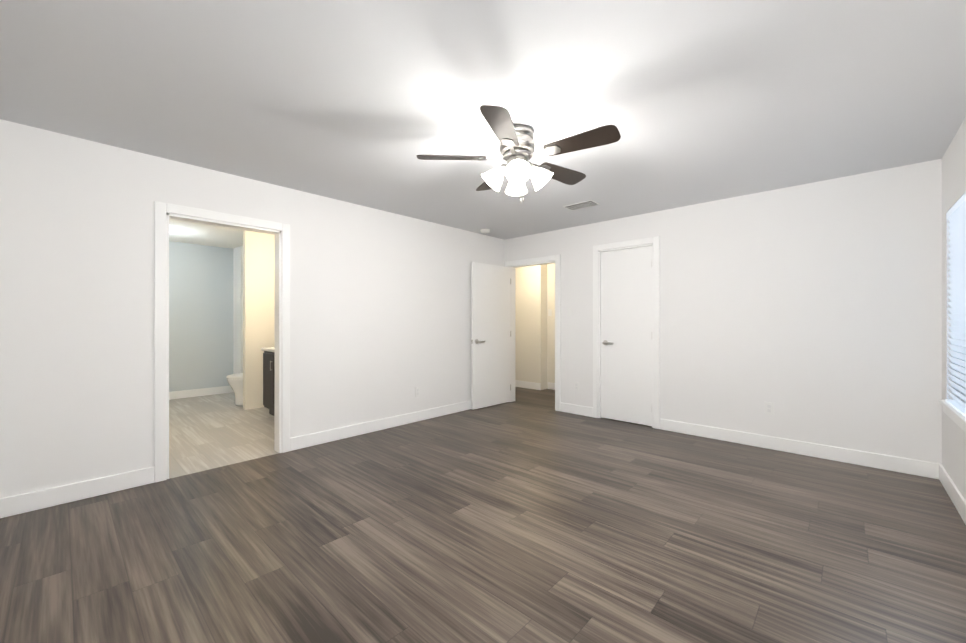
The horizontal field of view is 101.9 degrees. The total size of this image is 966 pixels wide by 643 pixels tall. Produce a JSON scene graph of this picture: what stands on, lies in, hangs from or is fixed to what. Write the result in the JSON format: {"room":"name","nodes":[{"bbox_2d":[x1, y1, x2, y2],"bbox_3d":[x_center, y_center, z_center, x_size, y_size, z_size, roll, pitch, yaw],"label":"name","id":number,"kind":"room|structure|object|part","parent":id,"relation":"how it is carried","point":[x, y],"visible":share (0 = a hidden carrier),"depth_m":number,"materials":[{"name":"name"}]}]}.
{"room":"empty bedroom","nodes":[
{"label":"empty bedroom","id":0,"kind":"room"},
{"bbox_2d":[169,241,232,391],"bbox_3d":[-4.815,-0.017,6.139,0.120,2.440,2.430,0,0,43],"label":"wall","id":1,"kind":"structure","parent":0,"point":[200,316],"depth_m":6.32,"materials":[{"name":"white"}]},
{"bbox_2d":[169,386,232,399],"bbox_3d":[-4.875,1.143,5.976,0.015,0.120,1.870,0,0,43],"label":"baseboard","id":2,"kind":"structure","parent":1,"relation":"attached to","point":[198,392],"depth_m":6.30,"materials":[{"name":"white wood"}]},
{"bbox_2d":[233,246,242,373],"bbox_3d":[-3.988,-0.017,6.647,0.400,2.440,0.320,0,0,43],"label":"wall","id":3,"kind":"structure","parent":0,"point":[237,310],"depth_m":6.48,"materials":[{"name":"white paint"}]},
{"bbox_2d":[0,119,503,497],"bbox_3d":[-1.384,-0.018,4.175,0.120,2.440,5.125,0,0,43],"label":"wall","id":4,"kind":"structure","parent":0,"point":[380,314],"depth_m":2.87,"materials":[{"name":"white paint"}]},
{"bbox_2d":[0,466,153,517],"bbox_3d":[-2.725,1.141,2.633,0.015,0.120,0.800,0,0,43],"label":"baseboard","id":5,"kind":"structure","parent":4,"relation":"attached to","point":[34,500],"depth_m":2.62,"materials":[{"name":"white wood"}]},
{"bbox_2d":[154,201,289,482],"bbox_3d":[-2.166,0.152,3.321,0.138,2.100,0.970,0,0,43],"label":"door frame","id":6,"kind":"structure","parent":4,"relation":"attached to","point":[161,209],"depth_m":3.08,"materials":[{"name":"white wood"}]},
{"bbox_2d":[290,400,470,450],"bbox_3d":[-0.732,1.142,4.777,0.015,0.120,3.115,0,0,43],"label":"baseboard","id":7,"kind":"structure","parent":4,"relation":"attached to","point":[311,439],"depth_m":4.25,"materials":[{"name":"white wood"}]},
{"bbox_2d":[471,262,510,409],"bbox_3d":[0.119,0.193,5.589,0.155,1.999,0.778,0,0,43],"label":"hall door","id":8,"kind":"structure","parent":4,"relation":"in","point":[490,336],"depth_m":5.54,"materials":[{"name":"white wood"}]},
{"bbox_2d":[243,231,274,409],"bbox_3d":[-3.061,-0.017,5.587,0.100,2.440,0.610,0,0,43],"label":"wall","id":9,"kind":"structure","parent":0,"point":[258,291],"depth_m":5.43,"materials":[{"name":"white paint"}]},
{"bbox_2d":[0,387,965,642],"bbox_3d":[-0.688,1.252,4.460,8.451,0.100,6.490,0,0,43],"label":"floor","id":10,"kind":"structure","parent":0,"point":[515,522],"depth_m":2.12,"materials":[{"name":"brown wood"}]},
{"bbox_2d":[226,373,242,405],"bbox_3d":[-3.372,0.810,5.796,0.469,0.786,0.721,0,0,43],"label":"toilet","id":11,"kind":"object","parent":10,"relation":"on","point":[235,381],"visible":0.29,"depth_m":5.55,"materials":[{"name":"white ceramic"}]},
{"bbox_2d":[261,347,274,415],"bbox_3d":[-2.232,0.693,4.838,1.195,1.019,0.571,0,0,43],"label":"bathroom vanity","id":12,"kind":"object","parent":10,"relation":"on","point":[268,375],"visible":0.1,"depth_m":4.90,"materials":[{"name":"grey wood"}]},
{"bbox_2d":[0,0,965,248],"bbox_3d":[-1.153,-1.288,3.961,8.451,0.100,5.125,0,0,43],"label":"ceiling","id":13,"kind":"structure","parent":0,"point":[363,102],"depth_m":2.11,"materials":[{"name":"white paint"}]},
{"bbox_2d":[480,229,489,232],"bbox_3d":[0.029,-1.218,5.290,0.128,0.038,0.128,0,0,43],"label":"smoke detector","id":14,"kind":"object","parent":13,"relation":"attached to","point":[485,230],"visible":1,"depth_m":5.25,"materials":[{"name":"white plastic"}]},
{"bbox_2d":[416,105,620,202],"bbox_3d":[0.258,-0.999,2.557,1.243,0.478,1.243,0,0,43],"label":"ceiling fan","id":15,"kind":"object","parent":13,"relation":"hanging from","point":[517,150],"visible":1,"depth_m":2.46,"materials":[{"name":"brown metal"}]},
{"bbox_3d":[0.223,-0.933,2.555,0.401,0.155,0.401,0,0,43],"label":"lamp shade","id":16,"kind":"part","parent":15,"relation":"part of","materials":[{"name":"white glass"}]},
{"bbox_2d":[563,200,599,209],"bbox_3d":[1.044,-1.230,4.168,0.340,0.014,0.190,0,0,43],"label":"ceiling vent","id":17,"kind":"object","parent":13,"relation":"in","point":[584,204],"visible":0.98,"depth_m":4.14,"materials":[{"name":"white metal"}]},
{"bbox_2d":[515,263,554,389],"bbox_3d":[0.675,-0.017,7.404,3.700,2.440,0.320,0,0,43],"label":"wall","id":18,"kind":"structure","parent":0,"point":[534,328],"depth_m":6.90,"materials":[{"name":"white paint"}]},
{"bbox_2d":[515,380,540,389],"bbox_3d":[0.144,1.143,7.669,2.360,0.120,0.015,0,0,43],"label":"baseboard","id":19,"kind":"structure","parent":18,"relation":"attached to","point":[528,385],"depth_m":7.04,"materials":[{"name":"white wood"}]},
{"bbox_2d":[548,382,554,389],"bbox_3d":[1.567,1.143,6.619,1.125,0.120,0.015,0,0,43],"label":"baseboard","id":20,"kind":"structure","parent":18,"relation":"attached to","point":[551,385],"depth_m":6.94,"materials":[{"name":"white wood"}]},
{"bbox_2d":[504,159,941,463],"bbox_3d":[2.005,-0.018,4.442,4.481,2.440,0.120,0,0,43],"label":"wall","id":21,"kind":"structure","parent":0,"point":[812,312],"depth_m":3.56,"materials":[{"name":"white paint"}]},
{"bbox_2d":[505,255,560,410],"bbox_3d":[0.728,0.153,5.617,0.950,2.100,0.138,0,0,43],"label":"door frame","id":22,"kind":"structure","parent":21,"relation":"in","point":[512,330],"depth_m":5.47,"materials":[{"name":"white wood"}]},
{"bbox_2d":[560,402,592,416],"bbox_3d":[1.210,1.142,5.088,0.475,0.120,0.015,0,0,43],"label":"baseboard","id":23,"kind":"structure","parent":21,"relation":"attached to","point":[576,409],"depth_m":5.08,"materials":[{"name":"white wood"}]},
{"bbox_2d":[593,236,659,428],"bbox_3d":[1.725,0.160,4.702,0.667,2.085,0.120,0,0,43],"label":"door frame","id":24,"kind":"structure","parent":21,"relation":"in","point":[630,247],"depth_m":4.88,"materials":[{"name":"white wood"}]},
{"bbox_2d":[601,246,651,425],"bbox_3d":[1.690,0.165,4.659,0.633,2.054,0.094,0,0,43],"label":"closet door","id":25,"kind":"structure","parent":21,"relation":"in","point":[626,335],"depth_m":4.65,"materials":[{"name":"white wood"}]},
{"bbox_3d":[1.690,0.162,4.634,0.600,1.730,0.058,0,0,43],"label":"handle","id":26,"kind":"part","parent":25,"relation":"part of","materials":[{"name":"silver metal"}]},
{"bbox_2d":[765,402,773,414],"bbox_3d":[2.704,0.822,3.704,0.072,0.116,0.007,0,0,43],"label":"electrical outlet","id":27,"kind":"object","parent":21,"relation":"attached to","point":[769,408],"visible":1,"depth_m":3.70,"materials":[{"name":"white plastic"}]},
{"bbox_2d":[660,418,938,478],"bbox_3d":[2.728,1.142,3.676,2.059,0.120,0.015,0,0,43],"label":"baseboard","id":28,"kind":"structure","parent":21,"relation":"attached to","point":[898,464],"depth_m":3.48,"materials":[{"name":"white wood"}]},
{"bbox_2d":[942,117,965,499],"bbox_3d":[1.842,-0.019,1.094,0.160,2.440,5.005,0,0,43],"label":"wall","id":29,"kind":"structure","parent":0,"point":[953,193],"depth_m":2.78,"materials":[{"name":"white paint"}]},
{"bbox_2d":[939,464,965,524],"bbox_3d":[1.819,1.141,1.197,0.015,0.120,4.885,0,0,43],"label":"baseboard","id":30,"kind":"structure","parent":29,"relation":"attached to","point":[954,493],"depth_m":2.57,"materials":[{"name":"white wood"}]},
{"bbox_2d":[939,400,965,432],"bbox_3d":[3.006,0.619,2.425,0.108,0.084,1.180,0,0,43],"label":"window sill","id":31,"kind":"structure","parent":29,"relation":"attached to","point":[955,415],"depth_m":2.54,"materials":[{"name":"white wood"}]},
{"bbox_2d":[946,193,965,416],"bbox_3d":[3.002,-0.104,2.429,0.060,1.366,1.088,0,0,43],"label":"window blinds","id":32,"kind":"object","parent":29,"relation":"attached to","point":[956,215],"visible":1,"depth_m":2.60,"materials":[{"name":"white plastic"}]}
]}

